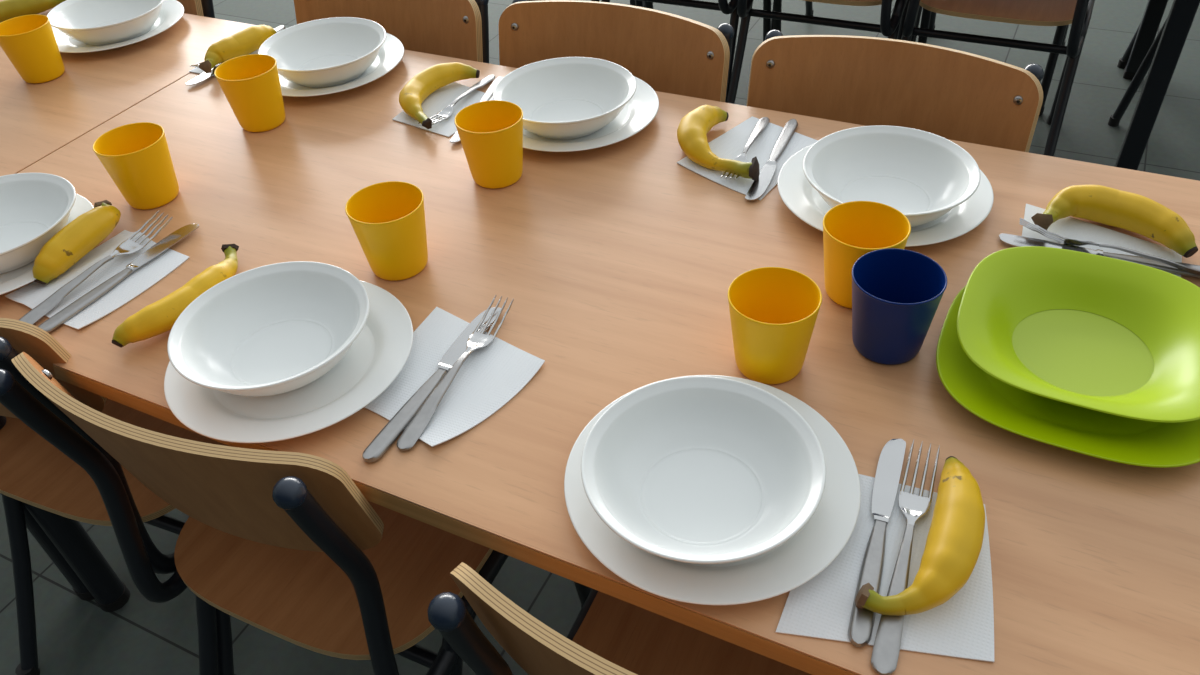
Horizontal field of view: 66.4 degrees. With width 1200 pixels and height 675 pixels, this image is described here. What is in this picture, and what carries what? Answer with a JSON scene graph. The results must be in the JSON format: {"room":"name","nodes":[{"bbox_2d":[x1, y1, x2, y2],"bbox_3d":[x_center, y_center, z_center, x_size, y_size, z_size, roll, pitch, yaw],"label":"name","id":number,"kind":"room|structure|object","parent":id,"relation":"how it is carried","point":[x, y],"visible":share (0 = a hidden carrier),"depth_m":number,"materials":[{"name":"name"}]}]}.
{"room":"eatery","nodes":[
{"label":"eatery","id":0,"kind":"room"},
{"bbox_2d":[0,0,1199,674],"bbox_3d":[-0.302,-0.342,2.545,12.200,0.050,10.550,16,45,21],"label":"floor","id":1,"kind":"structure","parent":0,"point":[75,636],"depth_m":1.75,"materials":[{"name":"stone"}]},
{"bbox_2d":[0,318,233,674],"bbox_3d":[-0.692,0.151,1.369,0.447,0.812,0.519,13,44,19],"label":"chair","id":2,"kind":"object","parent":1,"relation":"on","point":[33,471],"visible":0.27,"depth_m":1.25,"materials":[{"name":"black"}]},
{"bbox_2d":[0,0,256,600],"bbox_3d":[-1.561,-0.265,1.974,1.799,0.740,0.800,16,45,21],"label":"dining table","id":3,"kind":"object","parent":1,"relation":"on","point":[37,120],"visible":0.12,"depth_m":1.52,"materials":[{"name":"brown wood"}]},
{"bbox_2d":[0,14,64,83],"bbox_3d":[-0.947,-0.479,1.531,0.088,0.089,0.088,16,45,21],"label":"cup","id":4,"kind":"object","parent":3,"relation":"on","point":[29,42],"visible":1,"depth_m":1.52,"materials":[{"name":"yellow plastic"}]},
{"bbox_2d":[0,0,65,22],"bbox_3d":[-1.108,-0.636,1.762,0.183,0.039,0.042,-33,49,-29],"label":"banana","id":5,"kind":"object","parent":3,"relation":"on","point":[9,9],"visible":0.86,"depth_m":1.75,"materials":[{"name":"yellow food"}]},
{"bbox_2d":[51,0,183,52],"bbox_3d":[-0.892,-0.570,1.683,0.254,0.018,0.254,1,42,6],"label":"dinner plate","id":6,"kind":"object","parent":3,"relation":"on","point":[171,12],"visible":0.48,"depth_m":1.65,"materials":[{"name":"white ceramic"}]},
{"bbox_2d":[47,0,164,45],"bbox_3d":[-0.881,-0.575,1.656,0.202,0.049,0.202,-1,41,4],"label":"bowl","id":7,"kind":"object","parent":6,"relation":"on","point":[91,22],"visible":0.98,"depth_m":1.66,"materials":[{"name":"white ceramic"}]},
{"bbox_2d":[177,0,214,17],"bbox_3d":[-1.006,-0.385,2.006,0.447,0.812,0.519,16,45,21],"label":"chair","id":8,"kind":"object","parent":1,"relation":"on","point":[205,8],"visible":0.04,"depth_m":1.83,"materials":[{"name":"black wood"}]},
{"bbox_2d":[0,352,591,674],"bbox_3d":[-0.324,0.265,1.205,0.447,0.812,0.519,15,45,21],"label":"chair","id":9,"kind":"object","parent":1,"relation":"on","point":[286,545],"visible":0.73,"depth_m":1.03,"materials":[{"name":"brown wood"}]},
{"bbox_2d":[294,0,488,62],"bbox_3d":[-0.422,-0.222,1.767,0.447,0.812,0.519,16,45,21],"label":"chair","id":10,"kind":"object","parent":1,"relation":"on","point":[459,29],"visible":0.16,"depth_m":1.63,"materials":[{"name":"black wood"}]},
{"bbox_2d":[0,28,1199,674],"bbox_3d":[0.053,0.185,1.314,1.799,0.740,0.800,16,45,21],"label":"dining table","id":11,"kind":"object","parent":1,"relation":"on","point":[618,262],"visible":0.39,"depth_m":0.99,"materials":[{"name":"brown wood"}]},
{"bbox_2d":[0,194,93,294],"bbox_3d":[-0.762,-0.111,1.149,0.254,0.018,0.254,-34,49,-29],"label":"dinner plate","id":12,"kind":"object","parent":11,"relation":"on","point":[12,280],"visible":0.29,"depth_m":1.11,"materials":[{"name":"white ceramic"}]},
{"bbox_2d":[0,173,75,273],"bbox_3d":[-0.749,-0.131,1.139,0.202,0.049,0.202,-1,41,4],"label":"bowl","id":13,"kind":"object","parent":12,"relation":"on","point":[34,207],"visible":0.92,"depth_m":1.19,"materials":[{"name":"white ceramic"}]},
{"bbox_2d":[5,230,189,329],"bbox_3d":[-0.600,-0.075,1.099,0.140,0.011,0.160,20,47,25],"label":"paper napkin","id":14,"kind":"object","parent":11,"relation":"on","point":[31,295],"visible":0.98,"depth_m":1.09,"materials":[{"name":"white paper"}]},
{"bbox_2d":[32,200,120,283],"bbox_3d":[-0.636,-0.126,1.126,0.050,0.044,0.158,5,42,11],"label":"banana","id":15,"kind":"object","parent":14,"relation":"on","point":[85,232],"visible":1,"depth_m":1.10,"materials":[{"name":"yellow food"}]},
{"bbox_2d":[19,210,172,324],"bbox_3d":[-0.604,-0.085,1.097,0.026,0.024,0.220,18,46,24],"label":"fork","id":16,"kind":"object","parent":14,"relation":"on","point":[128,246],"visible":0.89,"depth_m":1.09,"materials":[{"name":"metal"}]},
{"bbox_2d":[38,223,198,332],"bbox_3d":[-0.573,-0.075,1.097,0.022,0.005,0.232,18,46,24],"label":"table knife","id":17,"kind":"object","parent":14,"relation":"on","point":[68,312],"visible":0.92,"depth_m":1.09,"materials":[{"name":"metal"}]},
{"bbox_2d":[93,122,178,209],"bbox_3d":[-0.604,-0.223,1.209,0.088,0.089,0.088,16,45,21],"label":"cup","id":18,"kind":"object","parent":11,"relation":"on","point":[136,156],"visible":1,"depth_m":1.20,"materials":[{"name":"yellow plastic"}]},
{"bbox_2d":[112,244,238,347],"bbox_3d":[-0.465,-0.049,1.038,0.054,0.037,0.190,16,45,21],"label":"banana","id":19,"kind":"object","parent":11,"relation":"on","point":[159,317],"visible":0.84,"depth_m":1.00,"materials":[{"name":"yellow food"}]},
{"bbox_2d":[189,49,258,76],"bbox_3d":[-0.612,-0.475,1.562,0.103,0.002,0.139,16,45,21],"label":"paper napkin","id":20,"kind":"object","parent":11,"relation":"on","point":[195,70],"visible":0.11,"depth_m":1.54,"materials":[{"name":"white paper"}]},
{"bbox_2d":[186,25,284,85],"bbox_3d":[-0.616,-0.483,1.565,0.023,0.005,0.240,14,45,20],"label":"table knife","id":21,"kind":"object","parent":20,"relation":"on","point":[202,77],"visible":0.46,"depth_m":1.51,"materials":[{"name":"metal"}]},
{"bbox_2d":[199,25,276,72],"bbox_3d":[-0.615,-0.491,1.547,0.046,0.039,0.165,22,48,27],"label":"banana","id":22,"kind":"object","parent":20,"relation":"on","point":[248,40],"visible":0.88,"depth_m":1.53,"materials":[{"name":"yellow food"}]},
{"bbox_2d":[214,54,284,131],"bbox_3d":[-0.509,-0.357,1.353,0.088,0.089,0.088,16,45,21],"label":"cup","id":23,"kind":"object","parent":11,"relation":"on","point":[250,84],"visible":1,"depth_m":1.34,"materials":[{"name":"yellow plastic"}]},
{"bbox_2d":[164,280,412,442],"bbox_3d":[-0.321,0.021,0.959,0.254,0.018,0.254,-34,49,-29],"label":"dinner plate","id":24,"kind":"object","parent":11,"relation":"on","point":[376,357],"visible":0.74,"depth_m":0.92,"materials":[{"name":"white ceramic"}]},
{"bbox_2d":[167,261,369,396],"bbox_3d":[-0.336,0.001,0.952,0.202,0.049,0.202,-1,41,4],"label":"bowl","id":25,"kind":"object","parent":24,"relation":"on","point":[277,328],"visible":1,"depth_m":0.98,"materials":[{"name":"white ceramic"}]},
{"bbox_2d":[279,33,403,96],"bbox_3d":[-0.446,-0.447,1.502,0.254,0.018,0.254,1,42,6],"label":"dinner plate","id":26,"kind":"object","parent":11,"relation":"on","point":[391,52],"visible":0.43,"depth_m":1.46,"materials":[{"name":"white ceramic"}]},
{"bbox_2d":[258,17,385,87],"bbox_3d":[-0.440,-0.451,1.475,0.202,0.049,0.202,-31,47,-27],"label":"bowl","id":27,"kind":"object","parent":26,"relation":"on","point":[326,52],"visible":0.93,"depth_m":1.51,"materials":[{"name":"white ceramic"}]},
{"bbox_2d":[345,181,427,280],"bbox_3d":[-0.239,-0.119,1.058,0.088,0.089,0.088,16,45,21],"label":"cup","id":28,"kind":"object","parent":11,"relation":"on","point":[387,219],"visible":1,"depth_m":1.05,"materials":[{"name":"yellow plastic"}]},
{"bbox_2d":[392,82,484,136],"bbox_3d":[-0.232,-0.348,1.383,0.131,0.002,0.140,22,48,27],"label":"paper napkin","id":29,"kind":"object","parent":11,"relation":"on","point":[443,97],"visible":0.54,"depth_m":1.39,"materials":[{"name":"white paper"}]},
{"bbox_2d":[399,62,479,128],"bbox_3d":[-0.256,-0.368,1.380,0.087,0.036,0.184,10,43,16],"label":"banana","id":30,"kind":"object","parent":29,"relation":"on","point":[431,79],"visible":1,"depth_m":1.39,"materials":[{"name":"yellow food"}]},
{"bbox_2d":[418,75,494,124],"bbox_3d":[-0.211,-0.360,1.381,0.022,0.013,0.190,16,45,21],"label":"fork","id":31,"kind":"object","parent":29,"relation":"on","point":[447,111],"visible":0.94,"depth_m":1.37,"materials":[{"name":"metal"}]},
{"bbox_2d":[364,307,544,446],"bbox_3d":[-0.163,0.037,0.935,0.166,0.007,0.156,24,49,29],"label":"paper napkin","id":32,"kind":"object","parent":11,"relation":"on","point":[496,372],"visible":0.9,"depth_m":0.93,"materials":[{"name":"white paper"}]},
{"bbox_2d":[362,307,501,462],"bbox_3d":[-0.167,0.040,0.930,0.023,0.005,0.240,15,45,21],"label":"table knife","id":33,"kind":"object","parent":32,"relation":"on","point":[392,430],"visible":1,"depth_m":0.91,"materials":[{"name":"metal"}]},
{"bbox_2d":[397,295,513,450],"bbox_3d":[-0.145,0.031,0.931,0.026,0.015,0.222,13,44,19],"label":"fork","id":34,"kind":"object","parent":32,"relation":"on","point":[416,427],"visible":1,"depth_m":0.91,"materials":[{"name":"metal"}]},
{"bbox_2d":[450,76,501,142],"bbox_3d":[-0.179,-0.341,1.364,0.019,0.004,0.203,7,43,13],"label":"table knife","id":35,"kind":"object","parent":11,"relation":"on","point":[488,94],"visible":0.32,"depth_m":1.39,"materials":[{"name":"metal"}]},
{"bbox_2d":[454,100,522,188],"bbox_3d":[-0.139,-0.248,1.195,0.088,0.089,0.088,16,45,21],"label":"cup","id":36,"kind":"object","parent":11,"relation":"on","point":[490,132],"visible":1,"depth_m":1.18,"materials":[{"name":"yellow plastic"}]},
{"bbox_2d":[490,76,658,151],"bbox_3d":[-0.041,-0.327,1.329,0.254,0.018,0.254,-34,49,-29],"label":"dinner plate","id":37,"kind":"object","parent":11,"relation":"on","point":[642,108],"visible":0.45,"depth_m":1.28,"materials":[{"name":"white ceramic"}]},
{"bbox_2d":[493,57,635,139],"bbox_3d":[-0.048,-0.333,1.304,0.202,0.049,0.202,-1,41,4],"label":"bowl","id":38,"kind":"object","parent":37,"relation":"on","point":[562,98],"visible":0.93,"depth_m":1.34,"materials":[{"name":"white ceramic"}]},
{"bbox_2d":[564,375,860,604],"bbox_3d":[0.096,0.127,0.801,0.254,0.018,0.254,1,42,6],"label":"dinner plate","id":39,"kind":"object","parent":11,"relation":"on","point":[782,569],"visible":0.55,"depth_m":0.74,"materials":[{"name":"white ceramic"}]},
{"bbox_2d":[581,376,825,563],"bbox_3d":[0.086,0.120,0.778,0.202,0.049,0.202,1,42,6],"label":"bowl","id":40,"kind":"object","parent":39,"relation":"on","point":[693,469],"visible":1,"depth_m":0.80,"materials":[{"name":"white ceramic"}]},
{"bbox_2d":[677,116,817,200],"bbox_3d":[0.206,-0.242,1.223,0.140,0.002,0.168,31,52,33],"label":"paper napkin","id":41,"kind":"object","parent":11,"relation":"on","point":[730,144],"visible":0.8,"depth_m":1.23,"materials":[{"name":"white paper"}]},
{"bbox_2d":[677,105,759,180],"bbox_3d":[0.149,-0.259,1.215,0.086,0.040,0.183,-9,41,-4],"label":"banana","id":42,"kind":"object","parent":41,"relation":"on","point":[692,130],"visible":1,"depth_m":1.20,"materials":[{"name":"yellow food"}]},
{"bbox_2d":[721,117,769,178],"bbox_3d":[0.198,-0.256,1.226,0.022,0.012,0.185,13,44,19],"label":"fork","id":43,"kind":"object","parent":41,"relation":"on","point":[763,122],"visible":0.79,"depth_m":1.24,"materials":[{"name":"metal"}]},
{"bbox_2d":[745,119,797,199],"bbox_3d":[0.230,-0.236,1.208,0.020,0.005,0.212,13,44,19],"label":"table knife","id":44,"kind":"object","parent":41,"relation":"on","point":[757,189],"visible":1,"depth_m":1.20,"materials":[{"name":"metal"}]},
{"bbox_2d":[727,267,821,383],"bbox_3d":[0.167,-0.007,0.893,0.088,0.089,0.088,16,45,21],"label":"cup","id":45,"kind":"object","parent":11,"relation":"on","point":[774,311],"visible":1,"depth_m":0.89,"materials":[{"name":"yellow plastic"}]},
{"bbox_2d":[823,201,910,308],"bbox_3d":[0.276,-0.083,0.970,0.088,0.089,0.088,16,45,21],"label":"cup","id":46,"kind":"object","parent":11,"relation":"on","point":[852,230],"visible":0.7,"depth_m":0.97,"materials":[{"name":"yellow plastic"}]},
{"bbox_2d":[775,474,993,661],"bbox_3d":[0.241,0.186,0.733,0.155,0.002,0.186,16,45,21],"label":"paper napkin","id":47,"kind":"object","parent":11,"relation":"on","point":[962,626],"visible":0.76,"depth_m":0.71,"materials":[{"name":"white paper"}]},
{"bbox_2d":[848,439,905,646],"bbox_3d":[0.229,0.160,0.758,0.021,0.005,0.218,12,44,18],"label":"table knife","id":48,"kind":"object","parent":47,"relation":"on","point":[889,467],"visible":1,"depth_m":0.76,"materials":[{"name":"metal"}]},
{"bbox_2d":[871,440,939,674],"bbox_3d":[0.246,0.169,0.738,0.027,0.015,0.226,13,44,19],"label":"fork","id":49,"kind":"object","parent":47,"relation":"on","point":[886,648],"visible":1,"depth_m":0.72,"materials":[{"name":"metal"}]},
{"bbox_2d":[855,456,984,615],"bbox_3d":[0.272,0.157,0.729,0.063,0.039,0.182,25,49,30],"label":"banana","id":50,"kind":"object","parent":47,"relation":"on","point":[954,541],"visible":1,"depth_m":0.70,"materials":[{"name":"yellow food"}]},
{"bbox_2d":[778,144,993,246],"bbox_3d":[0.346,-0.180,1.126,0.254,0.018,0.254,1,42,6],"label":"dinner plate","id":51,"kind":"object","parent":11,"relation":"on","point":[794,188],"visible":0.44,"depth_m":1.09,"materials":[{"name":"white ceramic"}]},
{"bbox_2d":[803,125,980,226],"bbox_3d":[0.344,-0.183,1.099,0.202,0.049,0.202,-31,47,-27],"label":"bowl","id":52,"kind":"object","parent":51,"relation":"on","point":[922,175],"visible":0.8,"depth_m":1.13,"materials":[{"name":"white ceramic"}]},
{"bbox_2d":[852,248,946,364],"bbox_3d":[0.288,-0.026,0.904,0.088,0.089,0.088,16,45,21],"label":"cup","id":53,"kind":"object","parent":11,"relation":"on","point":[897,294],"visible":1,"depth_m":0.90,"materials":[{"name":"blue plastic"}]},
{"bbox_2d":[936,286,1199,467],"bbox_3d":[0.459,0.026,0.881,0.255,0.021,0.255,16,45,22],"label":"square plate","id":54,"kind":"object","parent":11,"relation":"on","point":[1082,430],"visible":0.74,"depth_m":0.83,"materials":[{"name":"green plastic"}]},
{"bbox_2d":[957,246,1199,422],"bbox_3d":[0.469,0.002,0.884,0.235,0.039,0.235,16,45,21],"label":"bowl","id":55,"kind":"object","parent":54,"relation":"on","point":[1113,336],"visible":1,"depth_m":0.90,"materials":[{"name":"green plastic"}]},
{"bbox_2d":[1022,204,1181,276],"bbox_3d":[0.562,-0.105,1.034,0.167,0.002,0.114,16,45,21],"label":"paper napkin","id":56,"kind":"object","parent":11,"relation":"on","point":[1068,227],"visible":0.48,"depth_m":1.04,"materials":[{"name":"white paper"}]},
{"bbox_2d":[999,233,1199,277],"bbox_3d":[0.565,-0.088,1.008,0.238,0.005,0.022,13,44,19],"label":"table knife","id":57,"kind":"object","parent":56,"relation":"on","point":[1014,240],"visible":0.75,"depth_m":1.02,"materials":[{"name":"metal"}]},
{"bbox_2d":[1019,218,1199,275],"bbox_3d":[0.567,-0.092,1.001,0.216,0.025,0.022,22,48,27],"label":"fork","id":58,"kind":"object","parent":56,"relation":"on","point":[1050,235],"visible":1,"depth_m":1.01,"materials":[{"name":"metal"}]},
{"bbox_2d":[1031,185,1197,257],"bbox_3d":[0.582,-0.137,1.036,0.170,0.042,0.083,16,45,21],"label":"banana","id":59,"kind":"object","parent":56,"relation":"on","point":[1136,213],"visible":1,"depth_m":1.03,"materials":[{"name":"yellow food"}]},
{"bbox_2d":[499,0,733,102],"bbox_3d":[-0.027,-0.112,1.606,0.447,0.812,0.519,16,45,21],"label":"chair","id":60,"kind":"object","parent":1,"relation":"on","point":[671,53],"visible":0.27,"depth_m":1.48,"materials":[{"name":"brown wood"}]},
{"bbox_2d":[591,0,643,6],"bbox_3d":[-0.154,-1.155,2.802,0.447,0.812,0.519,16,45,21],"label":"chair","id":61,"kind":"object","parent":1,"relation":"on","point":[638,3],"visible":0.03,"depth_m":2.98,"materials":[{"name":"black metal"}]},
{"bbox_2d":[427,562,811,674],"bbox_3d":[0.149,0.420,0.986,0.447,0.812,0.519,14,45,20],"label":"chair","id":62,"kind":"object","parent":1,"relation":"on","point":[610,635],"visible":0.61,"depth_m":0.98,"materials":[{"name":"black wood"}]},
{"bbox_2d":[601,0,770,99],"bbox_3d":[0.234,-1.046,2.644,0.447,0.812,0.519,16,45,21],"label":"chair","id":63,"kind":"object","parent":1,"relation":"on","point":[726,8],"visible":0.45,"depth_m":2.58,"materials":[{"name":"black metal"}]},
{"bbox_2d":[726,0,917,103],"bbox_3d":[0.619,-0.932,2.478,0.447,0.812,0.519,16,45,21],"label":"chair","id":64,"kind":"object","parent":1,"relation":"on","point":[889,25],"visible":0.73,"depth_m":2.44,"materials":[{"name":"black metal"}]},
{"bbox_2d":[771,0,909,39],"bbox_3d":[0.821,-1.277,2.852,0.447,0.812,0.519,16,45,21],"label":"chair","id":65,"kind":"object","parent":1,"relation":"on","point":[809,5],"visible":0.15,"depth_m":2.79,"materials":[{"name":"black metal"}]},
{"bbox_2d":[527,0,1199,169],"bbox_3d":[0.721,-1.082,2.692,1.756,0.740,0.800,16,45,21],"label":"dining table","id":66,"kind":"object","parent":1,"relation":"on","point":[1182,13],"visible":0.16,"depth_m":2.20,"materials":[{"name":"metal"}]},
{"bbox_2d":[746,30,1043,152],"bbox_3d":[0.368,-0.002,1.445,0.447,0.812,0.519,16,45,21],"label":"chair","id":67,"kind":"object","parent":1,"relation":"on","point":[948,93],"visible":0.23,"depth_m":1.32,"materials":[{"name":"brown wood"}]},
{"bbox_2d":[914,6,1068,115],"bbox_3d":[1.206,-1.169,2.694,0.447,0.812,0.519,16,45,21],"label":"chair","id":68,"kind":"object","parent":1,"relation":"on","point":[1061,31],"visible":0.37,"depth_m":2.66,"materials":[{"name":"black metal"}]},
{"bbox_2d":[901,0,1094,156],"bbox_3d":[1.011,-0.830,2.326,0.447,0.812,0.519,16,45,21],"label":"chair","id":69,"kind":"object","parent":1,"relation":"on","point":[1077,13],"visible":0.88,"depth_m":2.24,"materials":[{"name":"black metal"}]},
{"bbox_2d":[1108,17,1167,126],"bbox_3d":[1.768,-0.981,2.429,0.519,0.812,0.447,16,45,21],"label":"chair","id":70,"kind":"object","parent":1,"relation":"on","point":[1114,120],"visible":0.58,"depth_m":2.58,"materials":[{"name":"black metal"}]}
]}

